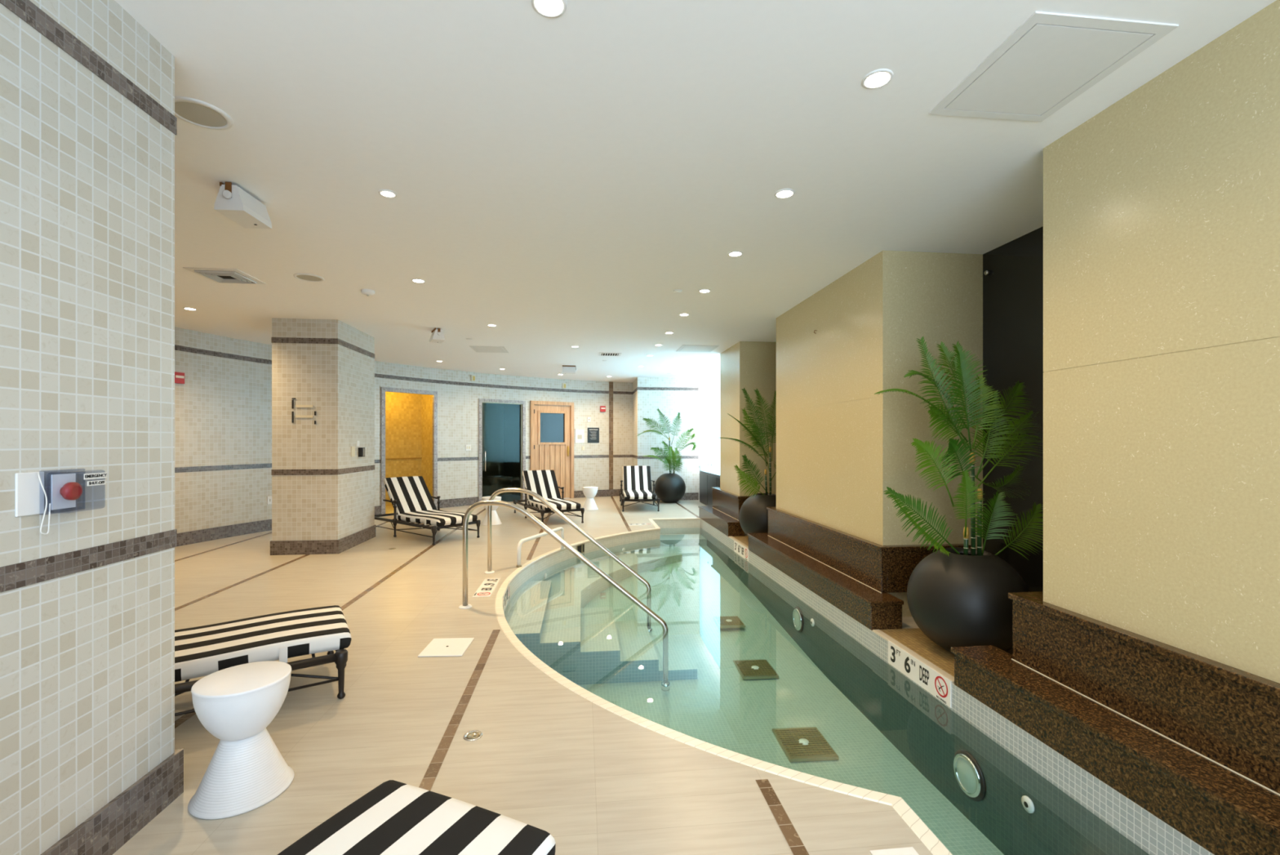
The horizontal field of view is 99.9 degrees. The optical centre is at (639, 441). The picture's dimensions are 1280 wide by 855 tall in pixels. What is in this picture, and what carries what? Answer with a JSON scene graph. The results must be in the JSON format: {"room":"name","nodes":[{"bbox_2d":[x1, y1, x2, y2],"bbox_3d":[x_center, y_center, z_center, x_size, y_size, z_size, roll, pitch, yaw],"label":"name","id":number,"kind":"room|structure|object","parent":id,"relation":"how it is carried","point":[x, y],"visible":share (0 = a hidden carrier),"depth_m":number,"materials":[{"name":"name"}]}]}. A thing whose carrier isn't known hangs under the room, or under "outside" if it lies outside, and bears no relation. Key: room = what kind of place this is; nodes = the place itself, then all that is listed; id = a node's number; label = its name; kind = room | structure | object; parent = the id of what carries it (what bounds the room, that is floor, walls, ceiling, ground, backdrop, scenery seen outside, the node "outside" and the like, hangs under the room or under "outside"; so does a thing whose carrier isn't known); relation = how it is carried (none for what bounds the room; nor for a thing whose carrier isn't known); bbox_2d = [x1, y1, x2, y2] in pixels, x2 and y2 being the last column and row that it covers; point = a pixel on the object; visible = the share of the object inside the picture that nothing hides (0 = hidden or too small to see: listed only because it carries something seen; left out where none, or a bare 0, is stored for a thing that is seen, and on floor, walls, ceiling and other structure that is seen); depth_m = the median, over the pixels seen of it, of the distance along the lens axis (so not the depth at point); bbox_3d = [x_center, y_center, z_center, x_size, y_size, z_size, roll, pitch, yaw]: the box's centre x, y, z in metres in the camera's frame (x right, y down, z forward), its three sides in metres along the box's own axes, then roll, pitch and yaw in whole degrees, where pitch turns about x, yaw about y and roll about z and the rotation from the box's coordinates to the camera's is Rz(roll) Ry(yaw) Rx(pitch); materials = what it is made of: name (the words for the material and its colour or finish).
{"room":"indoor swimming pool","nodes":[
{"label":"indoor swimming pool","id":0,"kind":"room"},
{"bbox_2d":[0,0,632,854],"bbox_3d":[-3.766,-0.055,5.723,8.730,2.770,16.983,0,0,-6],"label":"wall","id":1,"kind":"structure","parent":0,"point":[87,175],"depth_m":1.72,"materials":[{"name":"white tile"}]},
{"bbox_2d":[14,468,106,533],"bbox_3d":[-1.652,0.172,1.544,0.083,0.179,0.185,0,0,-6],"label":"emergency shutoff","id":2,"kind":"object","parent":1,"relation":"attached to","point":[29,491],"visible":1,"depth_m":1.51,"materials":[{"name":"white plastic"}]},
{"bbox_2d":[0,528,177,592],"bbox_3d":[-1.718,0.363,-0.237,0.435,0.066,4.496,0,0,-6],"label":"trim","id":3,"kind":"structure","parent":1,"relation":"attached to","point":[22,574],"depth_m":1.63,"materials":[{"name":"tile"}]},
{"bbox_2d":[0,0,177,135],"bbox_3d":[-1.718,-1.183,-0.237,0.435,0.065,4.496,0,0,-6],"label":"trim","id":4,"kind":"structure","parent":1,"relation":"attached to","point":[25,10],"depth_m":1.65,"materials":[{"name":"tile"}]},
{"bbox_2d":[40,748,183,854],"bbox_3d":[-1.715,1.248,-0.228,0.451,0.165,4.512,0,0,-6],"label":"baseboard","id":5,"kind":"structure","parent":1,"relation":"attached to","point":[105,831],"depth_m":1.78,"materials":[{"name":"tile"}]},
{"bbox_2d":[174,371,184,383],"bbox_3d":[-5.834,-0.801,6.794,0.053,0.140,0.130,0,0,11],"label":"fire alarm","id":6,"kind":"object","parent":1,"relation":"attached to","point":[179,376],"visible":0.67,"depth_m":6.79,"materials":[{"name":"red plastic"}]},
{"bbox_2d":[177,488,623,546],"bbox_3d":[-3.942,1.248,7.405,3.415,0.165,13.408,0,0,19],"label":"baseboard","id":7,"kind":"structure","parent":1,"relation":"attached to","point":[228,531],"depth_m":7.70,"materials":[{"name":"tile"}]},
{"bbox_2d":[174,454,632,472],"bbox_3d":[-3.945,0.363,7.406,3.409,0.066,13.408,0,0,19],"label":"trim","id":8,"kind":"structure","parent":1,"relation":"attached to","point":[193,468],"depth_m":7.83,"materials":[{"name":"tile"}]},
{"bbox_2d":[174,344,632,394],"bbox_3d":[-3.945,-1.183,7.406,3.409,0.065,13.408,0,0,19],"label":"trim","id":9,"kind":"structure","parent":1,"relation":"attached to","point":[180,348],"depth_m":10.37,"materials":[{"name":"tile"}]},
{"bbox_2d":[380,378,437,514],"bbox_3d":[-4.707,0.080,10.687,1.180,2.500,1.508,0,0,36],"label":"doorway","id":10,"kind":"structure","parent":1,"relation":"in","point":[408,417],"depth_m":11.26,"materials":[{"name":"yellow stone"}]},
{"bbox_2d":[478,398,536,502],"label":"door","id":11,"kind":"structure","parent":1,"relation":"in","point":[501,422],"depth_m":13.40,"materials":[{"name":"blue glass"}]},
{"bbox_2d":[530,400,573,497],"bbox_3d":[-2.012,0.210,12.342,1.049,2.240,0.096,0,0,-31],"label":"door","id":12,"kind":"structure","parent":1,"relation":"in","point":[552,425],"depth_m":12.38,"materials":[{"name":"brown wood"}]},
{"bbox_2d":[575,429,584,442],"bbox_3d":[-1.425,-0.121,12.691,0.220,0.320,0.018,0,0,-27],"label":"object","id":13,"kind":"object","parent":1,"relation":"attached to","point":[580,433],"visible":1,"depth_m":12.69,"materials":[{"name":"white plastic"}]},
{"bbox_2d":[587,427,599,442],"bbox_3d":[-1.113,-0.145,12.840,0.290,0.360,0.017,0,0,-24],"label":"sign","id":14,"kind":"object","parent":1,"relation":"attached to","point":[593,433],"visible":1,"depth_m":12.83,"materials":[{"name":"black plastic"}]},
{"bbox_2d":[608,381,613,488],"bbox_3d":[-0.700,-0.138,13.020,0.106,2.605,0.006,0,0,-21],"label":"trim","id":15,"kind":"structure","parent":1,"relation":"attached to","point":[611,384],"depth_m":13.02,"materials":[{"name":"brown tile"}]},
{"bbox_2d":[271,318,374,540],"bbox_3d":[-4.002,-0.055,6.888,0.730,2.770,1.130,0,0,-6],"label":"wall column","id":16,"kind":"structure","parent":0,"point":[337,380],"depth_m":6.34,"materials":[{"name":"beige tile"}]},
{"bbox_2d":[291,397,315,423],"bbox_3d":[-3.950,-0.353,6.320,0.265,0.305,0.008,0,0,-6],"label":"towel rack","id":17,"kind":"object","parent":16,"relation":"attached to","point":[292,401],"visible":1,"depth_m":6.31,"materials":[{"name":"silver metal"}]},
{"bbox_2d":[271,337,374,358],"bbox_3d":[-4.002,-1.183,6.888,0.738,0.065,1.138,0,0,-6],"label":"trim","id":18,"kind":"structure","parent":16,"relation":"attached to","point":[273,340],"depth_m":6.34,"materials":[{"name":"tile"}]},
{"bbox_2d":[271,464,374,475],"bbox_3d":[-4.002,0.363,6.888,0.738,0.066,1.138,0,0,-6],"label":"trim","id":19,"kind":"structure","parent":16,"relation":"attached to","point":[347,470],"depth_m":6.34,"materials":[{"name":"tile"}]},
{"bbox_2d":[270,524,375,555],"bbox_3d":[-4.002,1.248,6.888,0.758,0.165,1.158,0,0,-6],"label":"baseboard","id":20,"kind":"structure","parent":16,"relation":"attached to","point":[313,546],"depth_m":6.33,"materials":[{"name":"tile"}]},
{"bbox_2d":[112,495,1214,854],"bbox_3d":[-1.960,1.330,5.623,9.300,0.001,16.400,0,0,-6],"label":"floor","id":21,"kind":"structure","parent":0,"point":[547,757],"depth_m":2.42,"materials":[{"name":"beige tile"}]},
{"bbox_2d":[174,532,271,561],"bbox_3d":[-5.015,1.329,4.567,0.052,0.001,7.450,0,0,-6],"label":"trim","id":22,"kind":"structure","parent":21,"relation":"on","point":[268,532],"depth_m":6.72,"materials":[{"name":"brown tile"}]},
{"bbox_2d":[187,660,294,819],"bbox_3d":[-1.512,1.114,2.051,0.326,0.432,0.326,0,0,4],"label":"stool","id":23,"kind":"object","parent":21,"relation":"on","point":[246,770],"visible":1,"depth_m":1.97,"materials":[{"name":"white plastic"}]},
{"bbox_2d":[191,660,291,741],"bbox_3d":[-1.512,1.003,2.051,0.308,0.210,0.308,0,0,-6],"label":"seat","id":24,"kind":"object","parent":23,"relation":"on","point":[236,703],"depth_m":1.97,"materials":[{"name":"white plastic"}]},
{"bbox_2d":[174,554,309,610],"bbox_3d":[-3.631,1.329,3.855,0.052,0.001,4.940,0,0,-6],"label":"trim","id":25,"kind":"structure","parent":21,"relation":"on","point":[303,556],"depth_m":4.97,"materials":[{"name":"brown tile"}]},
{"bbox_2d":[174,604,351,715],"bbox_3d":[-2.452,0.928,2.582,1.832,0.805,0.732,0,0,-34],"label":"sun lounger","id":26,"kind":"object","parent":21,"relation":"on","point":[203,650],"visible":0.39,"depth_m":2.75,"materials":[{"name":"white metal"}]},
{"bbox_2d":[174,604,351,681],"bbox_3d":[-2.124,1.046,2.803,1.041,0.106,0.595,0,0,-34],"label":"seat cushion","id":27,"kind":"object","parent":26,"relation":"on","point":[203,650],"depth_m":2.75,"materials":[{"name":"fabric"}]},
{"bbox_2d":[174,508,485,728],"bbox_3d":[-2.630,1.329,6.708,0.052,0.001,9.700,0,0,-6],"label":"trim","id":28,"kind":"structure","parent":21,"relation":"on","point":[178,722],"depth_m":4.95,"materials":[{"name":"brown tile"}]},
{"bbox_2d":[276,779,555,854],"bbox_3d":[-0.844,0.928,0.669,0.732,0.805,1.832,0,0,23],"label":"sun lounger","id":29,"kind":"object","parent":21,"relation":"on","point":[394,817],"visible":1,"depth_m":1.38,"materials":[{"name":"white fabric"}]},
{"bbox_2d":[374,475,480,545],"bbox_3d":[-3.119,0.928,7.679,1.832,0.805,0.732,0,0,38],"label":"sun lounger","id":30,"kind":"object","parent":21,"relation":"on","point":[411,498],"visible":0.91,"depth_m":7.60,"materials":[{"name":"fabric"}]},
{"bbox_2d":[383,475,436,515],"bbox_3d":[-3.355,0.790,7.861,0.462,0.531,0.595,0,0,38],"label":"cushion","id":31,"kind":"object","parent":30,"relation":"on","point":[411,493],"depth_m":7.81,"materials":[{"name":"fabric"}]},
{"bbox_2d":[397,509,477,526],"bbox_3d":[-2.806,1.046,7.437,1.041,0.106,0.595,0,0,38],"label":"seat cushion","id":32,"kind":"object","parent":30,"relation":"on","point":[437,517],"depth_m":7.26,"materials":[{"name":"fabric"}]},
{"bbox_2d":[417,637,474,656],"bbox_3d":[-1.243,1.325,3.470,0.270,0.008,0.300,0,0,-3],"label":"floor hatch","id":33,"kind":"object","parent":21,"relation":"on","point":[442,646],"visible":1,"depth_m":3.46,"materials":[{"name":"white plastic"}]},
{"bbox_2d":[418,629,500,790],"bbox_3d":[-0.910,1.329,2.859,0.052,0.001,1.880,0,0,-6],"label":"trim","id":34,"kind":"structure","parent":21,"relation":"on","point":[431,773],"depth_m":2.56,"materials":[{"name":"brown tile"}]},
{"bbox_2d":[462,729,482,740],"bbox_3d":[-0.755,1.327,2.429,0.084,0.004,0.084,0,0,-6],"label":"drain","id":35,"kind":"object","parent":21,"relation":"on","point":[473,735],"visible":1,"depth_m":2.42,"materials":[{"name":"silver metal"}]},
{"bbox_2d":[472,577,501,596],"bbox_3d":[-1.390,1.328,4.900,0.148,0.008,0.608,0,0,-6],"label":"depth marker","id":36,"kind":"object","parent":21,"relation":"on","point":[488,585],"visible":1,"depth_m":4.87,"materials":[{"name":"white tile"}]},
{"bbox_2d":[480,496,502,524],"bbox_3d":[-2.392,1.114,8.661,0.326,0.432,0.326,0,0,16],"label":"stool","id":37,"kind":"object","parent":21,"relation":"on","point":[495,520],"visible":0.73,"depth_m":8.58,"materials":[{"name":"white plastic"}]},
{"bbox_2d":[481,496,501,510],"bbox_3d":[-2.392,1.003,8.661,0.308,0.210,0.308,0,0,-6],"label":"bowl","id":38,"kind":"object","parent":37,"relation":"on","point":[485,498],"depth_m":8.57,"materials":[{"name":"white plastic"}]},
{"bbox_2d":[526,512,551,559],"bbox_3d":[-1.591,1.329,9.218,0.052,0.001,6.430,0,0,-6],"label":"trim","id":39,"kind":"structure","parent":21,"relation":"on","point":[533,548],"depth_m":6.94,"materials":[{"name":"brown tile"}]},
{"bbox_2d":[515,526,564,567],"bbox_3d":[-1.118,1.188,6.159,0.059,0.283,1.034,0,0,20],"label":"pipe","id":40,"kind":"object","parent":21,"relation":"on","point":[560,528],"visible":0.99,"depth_m":5.88,"materials":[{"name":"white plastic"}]},
{"bbox_2d":[513,469,584,523],"bbox_3d":[-1.629,0.928,9.365,0.732,0.805,1.832,0,0,-27],"label":"sun lounger","id":41,"kind":"object","parent":21,"relation":"on","point":[543,482],"visible":0.81,"depth_m":9.47,"materials":[{"name":"fabric"}]},
{"bbox_2d":[521,469,560,500],"bbox_3d":[-1.765,0.790,9.630,0.595,0.531,0.462,0,0,-27],"label":"cushion","id":42,"kind":"object","parent":41,"relation":"on","point":[543,482],"depth_m":9.60,"materials":[{"name":"fabric"}]},
{"bbox_2d":[528,497,581,511],"bbox_3d":[-1.448,1.046,9.014,0.595,0.106,1.041,0,0,-27],"label":"seat cushion","id":43,"kind":"object","parent":41,"relation":"on","point":[562,504],"depth_m":8.68,"materials":[{"name":"fabric"}]},
{"bbox_2d":[458,500,670,690],"bbox_3d":[-0.611,1.201,4.242,1.692,1.459,0.104,0,0,5],"label":"pool handrail","id":44,"kind":"object","parent":21,"relation":"on","point":[665,684],"visible":1,"depth_m":4.23,"materials":[{"name":"silver metal"}]},
{"bbox_2d":[582,486,598,510],"bbox_3d":[-0.977,1.114,10.526,0.326,0.432,0.326,0,0,-3],"label":"stool","id":45,"kind":"object","parent":21,"relation":"on","point":[589,492],"visible":0.99,"depth_m":10.43,"materials":[{"name":"white plastic"}]},
{"bbox_2d":[582,486,597,497],"bbox_3d":[-0.977,1.003,10.526,0.308,0.210,0.308,0,0,-6],"label":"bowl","id":46,"kind":"object","parent":45,"relation":"on","point":[588,491],"depth_m":10.42,"materials":[{"name":"white plastic"}]},
{"bbox_2d":[610,496,631,531],"bbox_3d":[-0.423,1.329,10.515,0.052,0.001,5.200,0,0,-6],"label":"trim","id":47,"kind":"structure","parent":21,"relation":"on","point":[612,498],"depth_m":9.60,"materials":[{"name":"brown tile"}]},
{"bbox_2d":[618,465,660,511],"bbox_3d":[-0.042,0.928,11.042,0.732,0.805,1.832,0,0,-4],"label":"sun lounger","id":48,"kind":"object","parent":21,"relation":"on","point":[637,480],"visible":1,"depth_m":11.16,"materials":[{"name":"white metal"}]},
{"bbox_2d":[622,465,652,490],"bbox_3d":[-0.062,0.790,11.338,0.595,0.531,0.462,0,0,-4],"label":"cushion","id":49,"kind":"object","parent":48,"relation":"on","point":[634,477],"depth_m":11.30,"materials":[{"name":"fabric"}]},
{"bbox_2d":[623,488,656,498],"bbox_3d":[-0.016,1.046,10.647,0.595,0.106,1.041,0,0,-4],"label":"seat cushion","id":50,"kind":"object","parent":48,"relation":"on","point":[628,493],"depth_m":10.24,"materials":[{"name":"fabric"}]},
{"bbox_2d":[636,408,697,502],"bbox_3d":[0.586,0.310,11.707,1.348,2.039,0.716,0,0,-6],"label":"potted palm","id":51,"kind":"object","parent":21,"relation":"on","point":[670,487],"visible":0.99,"depth_m":11.54,"materials":[{"name":"plant"}]},
{"bbox_2d":[699,470,719,505],"bbox_3d":[1.660,0.985,10.657,0.479,0.690,2.300,0,0,-6],"label":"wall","id":52,"kind":"structure","parent":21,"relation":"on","point":[708,481],"depth_m":11.02,"materials":[{"name":"grey tile"}]},
{"bbox_2d":[698,370,719,475],"bbox_3d":[1.450,-0.340,10.353,0.042,1.960,2.860,0,0,-6],"label":"window","id":53,"kind":"structure","parent":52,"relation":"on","point":[709,386],"depth_m":10.84,"materials":[{"name":"white glass"}]},
{"bbox_2d":[697,487,750,536],"bbox_3d":[1.570,1.058,8.476,0.912,0.545,1.904,0,0,-6],"label":"plinth","id":54,"kind":"object","parent":21,"relation":"on","point":[722,515],"visible":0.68,"depth_m":8.11,"materials":[{"name":"brown stone"}]},
{"bbox_2d":[755,778,809,854],"bbox_3d":[0.693,1.329,0.099,0.052,0.001,4.050,0,0,-6],"label":"trim","id":55,"kind":"structure","parent":21,"relation":"on","point":[784,823],"depth_m":1.89,"materials":[{"name":"brown tile"}]},
{"bbox_2d":[494,517,1213,854],"bbox_3d":[0.021,1.703,5.157,2.940,0.754,9.250,0,0,-6],"label":"swimming pool","id":56,"kind":"object","parent":21,"relation":"in","point":[895,743],"visible":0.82,"depth_m":3.96,"materials":[{"name":"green liquid"}]},
{"bbox_2d":[501,581,509,611],"bbox_3d":[-1.199,1.398,4.811,0.008,0.148,0.608,0,0,-8],"label":"depth marker","id":57,"kind":"object","parent":56,"relation":"attached to","point":[506,594],"visible":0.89,"depth_m":4.83,"materials":[{"name":"white tile"}]},
{"bbox_2d":[484,487,652,632],"bbox_3d":[-0.728,1.191,5.386,1.703,1.439,0.104,0,0,5],"label":"pool handrail","id":58,"kind":"object","parent":56,"relation":"attached to","point":[495,493],"visible":0.93,"depth_m":5.38,"materials":[{"name":"silver metal"}]},
{"bbox_2d":[713,615,745,627],"bbox_3d":[0.911,1.845,5.505,0.260,0.028,0.300,0,0,-4],"label":"drain","id":59,"kind":"object","parent":56,"relation":"on","point":[729,621],"visible":1,"depth_m":5.46,"materials":[{"name":"gold metal"}]},
{"bbox_2d":[733,539,748,560],"bbox_3d":[1.291,1.392,6.869,0.008,0.148,0.608,0,0,-6],"label":"depth marker","id":60,"kind":"object","parent":56,"relation":"attached to","point":[740,549],"visible":1,"depth_m":6.83,"materials":[{"name":"white tile"}]},
{"bbox_2d":[733,658,778,679],"bbox_3d":[0.983,1.938,4.585,0.300,0.028,0.340,0,0,-4],"label":"drain","id":61,"kind":"object","parent":56,"relation":"on","point":[747,668],"visible":1,"depth_m":4.54,"materials":[{"name":"gold metal"}]},
{"bbox_2d":[792,606,804,631],"bbox_3d":[1.478,1.671,5.048,0.026,0.230,0.230,0,0,-6],"label":"lamp","id":62,"kind":"object","parent":56,"relation":"attached to","point":[797,617],"visible":1,"depth_m":5.01,"materials":[{"name":"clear glass"}]},
{"bbox_2d":[772,726,839,761],"bbox_3d":[1.069,1.967,3.507,0.310,0.028,0.350,0,0,-4],"label":"drain","id":63,"kind":"object","parent":56,"relation":"on","point":[798,744],"visible":1,"depth_m":3.47,"materials":[{"name":"gold metal"}]},
{"bbox_2d":[888,640,951,707],"bbox_3d":[1.677,1.392,3.260,0.008,0.148,0.608,0,0,-6],"label":"depth marker","id":64,"kind":"object","parent":56,"relation":"attached to","point":[938,685],"visible":1,"depth_m":3.21,"materials":[{"name":"white tile"}]},
{"bbox_2d":[952,749,986,800],"bbox_3d":[1.716,1.750,2.819,0.026,0.230,0.230,0,0,-6],"label":"lamp","id":65,"kind":"object","parent":56,"relation":"attached to","point":[968,773],"visible":1,"depth_m":2.79,"materials":[{"name":"silver glass"}]},
{"bbox_2d":[1021,795,1034,813],"bbox_3d":[1.763,1.653,2.448,0.013,0.068,0.068,0,0,-6],"label":"inlet","id":66,"kind":"object","parent":56,"relation":"attached to","point":[1028,804],"visible":1,"depth_m":2.44,"materials":[{"name":"white plastic"}]},
{"bbox_2d":[746,506,970,630],"bbox_3d":[1.917,1.058,5.234,0.912,0.545,2.844,0,0,-6],"label":"plinth","id":67,"kind":"object","parent":21,"relation":"on","point":[855,575],"visible":0.76,"depth_m":4.42,"materials":[{"name":"brown stone"}]},
{"bbox_2d":[776,250,982,616],"bbox_3d":[2.118,-0.055,5.220,0.815,2.770,2.250,0,0,-6],"label":"wall pier","id":68,"kind":"object","parent":67,"relation":"on","point":[840,443],"visible":0.72,"depth_m":4.17,"materials":[{"name":"paint"}]},
{"bbox_2d":[869,846,919,854],"bbox_3d":[0.851,1.328,1.449,0.148,0.008,0.608,0,0,-6],"label":"depth marker","id":69,"kind":"object","parent":21,"relation":"on","point":[908,850],"visible":1,"depth_m":1.74,"materials":[{"name":"white tile"}]},
{"bbox_2d":[872,629,954,683],"bbox_3d":[1.698,1.334,3.365,0.050,0.032,0.820,0,0,-6],"label":"trim","id":70,"kind":"structure","parent":21,"relation":"on","point":[884,635],"depth_m":3.31,"materials":[{"name":"beige tile"}]},
{"bbox_2d":[951,591,1279,854],"bbox_3d":[2.432,1.058,0.431,0.912,0.545,5.164,0,0,-6],"label":"plinth","id":71,"kind":"object","parent":21,"relation":"on","point":[1193,740],"visible":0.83,"depth_m":2.04,"materials":[{"name":"brown stone"}]},
{"bbox_2d":[1043,0,1279,683],"bbox_3d":[2.465,-0.055,1.984,0.815,2.770,1.420,0,0,-6],"label":"wall pier","id":72,"kind":"object","parent":71,"relation":"on","point":[1162,207],"visible":0.86,"depth_m":2.06,"materials":[{"name":"paint"}]},
{"bbox_2d":[632,386,698,394],"bbox_3d":[0.573,-1.183,12.707,1.394,0.065,1.154,0,0,-6],"label":"trim","id":73,"kind":"structure","parent":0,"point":[637,388],"depth_m":12.13,"materials":[{"name":"tile"}]},
{"bbox_2d":[632,454,698,458],"bbox_3d":[0.573,0.363,12.707,1.394,0.066,1.154,0,0,-6],"label":"trim","id":74,"kind":"structure","parent":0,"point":[633,455],"depth_m":12.16,"materials":[{"name":"tile"}]},
{"bbox_2d":[632,377,704,499],"bbox_3d":[0.912,-0.055,12.745,2.070,2.770,1.150,0,0,-6],"label":"wall","id":75,"kind":"structure","parent":0,"point":[646,403],"depth_m":12.15,"materials":[{"name":"beige stone"}]},
{"bbox_2d":[654,473,685,502],"bbox_3d":[0.655,1.018,11.716,0.680,0.625,0.680,0,0,-6],"label":"pot","id":76,"kind":"object","parent":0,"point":[668,487],"depth_m":11.47,"materials":[{"name":"black ceramic"}]},
{"bbox_2d":[655,492,698,499],"bbox_3d":[0.568,1.248,12.701,1.404,0.165,1.164,0,0,-6],"label":"baseboard","id":77,"kind":"structure","parent":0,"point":[687,495],"depth_m":12.18,"materials":[{"name":"tile"}]},
{"bbox_2d":[114,0,1276,382],"bbox_3d":[-1.960,-1.490,5.623,9.300,0.100,16.400,0,0,-6],"label":"ceiling","id":78,"kind":"structure","parent":0,"point":[556,182],"depth_m":2.77,"materials":[{"name":"white paint"}]},
{"bbox_2d":[174,96,233,129],"bbox_3d":[-1.935,-1.435,2.362,0.236,0.009,0.236,0,0,-6],"label":"ceiling speaker","id":79,"kind":"object","parent":78,"relation":"attached to","point":[195,112],"visible":0.84,"depth_m":2.36,"materials":[{"name":"white plastic"}]},
{"bbox_2d":[174,102,226,127],"bbox_3d":[-1.935,-1.434,2.362,0.190,0.002,0.190,0,0,-6],"label":"grille","id":80,"kind":"object","parent":79,"relation":"attached to","point":[202,114],"depth_m":2.36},
{"bbox_2d":[182,266,266,284],"bbox_3d":[-3.599,-1.430,4.683,0.420,0.020,0.420,0,0,-6],"label":"ceiling vent","id":81,"kind":"object","parent":78,"relation":"in","point":[217,275],"visible":1,"depth_m":4.63,"materials":[{"name":"white plastic"}]},
{"bbox_2d":[213,182,271,228],"bbox_3d":[-2.295,-1.360,3.106,0.156,0.156,0.285,0,0,-4],"label":"lamp","id":82,"kind":"object","parent":78,"relation":"attached to","point":[232,202],"visible":1,"depth_m":3.04,"materials":[{"name":"white plastic"}]},
{"bbox_2d":[293,273,324,281],"bbox_3d":[-2.908,-1.435,4.725,0.236,0.009,0.236,0,0,-6],"label":"ceiling speaker","id":83,"kind":"object","parent":78,"relation":"attached to","point":[305,277],"visible":1,"depth_m":4.71,"materials":[{"name":"white plastic"}]},
{"bbox_2d":[296,275,321,280],"bbox_3d":[-2.908,-1.434,4.725,0.190,0.002,0.190,0,0,-6],"label":"grille","id":84,"kind":"object","parent":83,"relation":"attached to","point":[305,277],"depth_m":4.72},
{"bbox_2d":[377,189,397,197],"bbox_3d":[-1.466,-1.437,3.126,0.100,0.006,0.100,0,0,-6],"label":"recessed light","id":85,"kind":"object","parent":78,"relation":"in","point":[385,193],"visible":1,"depth_m":3.12,"materials":[{"name":"white plastic"}]},
{"bbox_2d":[429,328,444,342],"bbox_3d":[-2.617,-1.364,6.942,0.148,0.148,0.271,0,0,-31],"label":"lamp","id":86,"kind":"object","parent":78,"relation":"attached to","point":[437,335],"visible":1,"depth_m":6.86,"materials":[{"name":"white plastic"}]},
{"bbox_2d":[469,345,509,352],"bbox_3d":[-2.350,-1.437,8.418,0.520,0.006,0.560,0,0,-6],"label":"ceiling hatch","id":87,"kind":"object","parent":78,"relation":"attached to","point":[477,348],"visible":1,"depth_m":8.37,"materials":[{"name":"paint"}]},
{"bbox_2d":[531,0,566,17],"bbox_3d":[-0.299,-1.437,1.768,0.116,0.006,0.116,0,0,-6],"label":"recessed light","id":88,"kind":"object","parent":78,"relation":"in","point":[546,8],"visible":1,"depth_m":1.78,"materials":[{"name":"white plastic"}]},
{"bbox_2d":[562,364,577,373],"bbox_3d":[-1.343,-1.364,10.252,0.271,0.148,0.148,0,0,-6],"label":"lamp","id":89,"kind":"object","parent":78,"relation":"attached to","point":[566,369],"visible":1,"depth_m":10.19,"materials":[{"name":"white plastic"}]},
{"bbox_2d":[675,344,719,351],"bbox_3d":[0.885,-1.437,8.352,0.560,0.006,0.580,0,0,-6],"label":"ceiling hatch","id":90,"kind":"object","parent":78,"relation":"attached to","point":[684,348],"visible":1,"depth_m":8.29,"materials":[{"name":"paint"}]},
{"bbox_2d":[774,188,795,198],"bbox_3d":[0.841,-1.437,3.126,0.116,0.006,0.116,0,0,-6],"label":"recessed light","id":91,"kind":"object","parent":78,"relation":"in","point":[786,193],"visible":1,"depth_m":3.12,"materials":[{"name":"white plastic"}]},
{"bbox_2d":[862,68,893,88],"bbox_3d":[0.944,-1.437,2.137,0.116,0.006,0.116,0,0,-6],"label":"recessed light","id":92,"kind":"object","parent":78,"relation":"in","point":[877,78],"visible":1,"depth_m":2.13,"materials":[{"name":"white plastic"}]},
{"bbox_2d":[928,11,1178,121],"bbox_3d":[1.564,-1.437,2.109,0.540,0.006,0.560,0,0,-6],"label":"ceiling hatch","id":93,"kind":"object","parent":78,"relation":"attached to","point":[1051,60],"visible":1,"depth_m":2.05,"materials":[{"name":"paint"}]},
{"bbox_2d":[733,535,748,546],"bbox_3d":[1.826,1.336,7.097,0.994,0.028,0.875,0,0,-6],"label":"floor","id":94,"kind":"structure","parent":0,"point":[744,539],"depth_m":7.25,"materials":[{"name":"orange tile"}]},
{"bbox_2d":[719,387,776,536],"bbox_3d":[1.594,0.310,7.105,1.132,2.024,0.679,0,0,8],"label":"potted palm","id":95,"kind":"object","parent":94,"relation":"on","point":[753,513],"visible":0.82,"depth_m":7.01,"materials":[{"name":"plant"}]},
{"bbox_2d":[720,341,776,495],"bbox_3d":[1.784,-0.055,8.345,0.815,2.770,1.105,0,0,-6],"label":"wall pier","id":96,"kind":"object","parent":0,"point":[750,366],"visible":0.58,"depth_m":7.80,"materials":[{"name":"paint"}]},
{"bbox_2d":[738,493,776,536],"bbox_3d":[1.653,1.010,7.096,0.680,0.625,0.680,0,0,-6],"label":"pot","id":97,"kind":"object","parent":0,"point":[753,513],"depth_m":6.88,"materials":[{"name":"black ceramic"}]},
{"bbox_2d":[880,627,1012,676],"bbox_3d":[2.220,1.336,3.421,0.994,0.028,0.820,0,0,-6],"label":"floor","id":98,"kind":"structure","parent":0,"point":[913,638],"depth_m":3.45,"materials":[{"name":"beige tile"}]},
{"bbox_2d":[874,336,1043,653],"bbox_3d":[2.053,0.335,3.393,1.120,1.974,0.679,0,0,-36],"label":"potted palm","id":99,"kind":"object","parent":98,"relation":"on","point":[957,596],"visible":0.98,"depth_m":3.30,"materials":[{"name":"plant"}]},
{"bbox_2d":[906,546,1029,653],"bbox_3d":[2.069,1.010,3.405,0.680,0.625,0.680,0,0,-6],"label":"pot","id":100,"kind":"object","parent":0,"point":[959,597],"depth_m":3.18,"materials":[{"name":"black ceramic"}]},
{"bbox_2d":[982,226,1043,591],"bbox_3d":[2.590,-0.055,5.110,0.100,2.770,7.710,0,0,-6],"label":"wall","id":101,"kind":"structure","parent":0,"point":[1013,289],"depth_m":3.81,"materials":[{"name":"black paint"}]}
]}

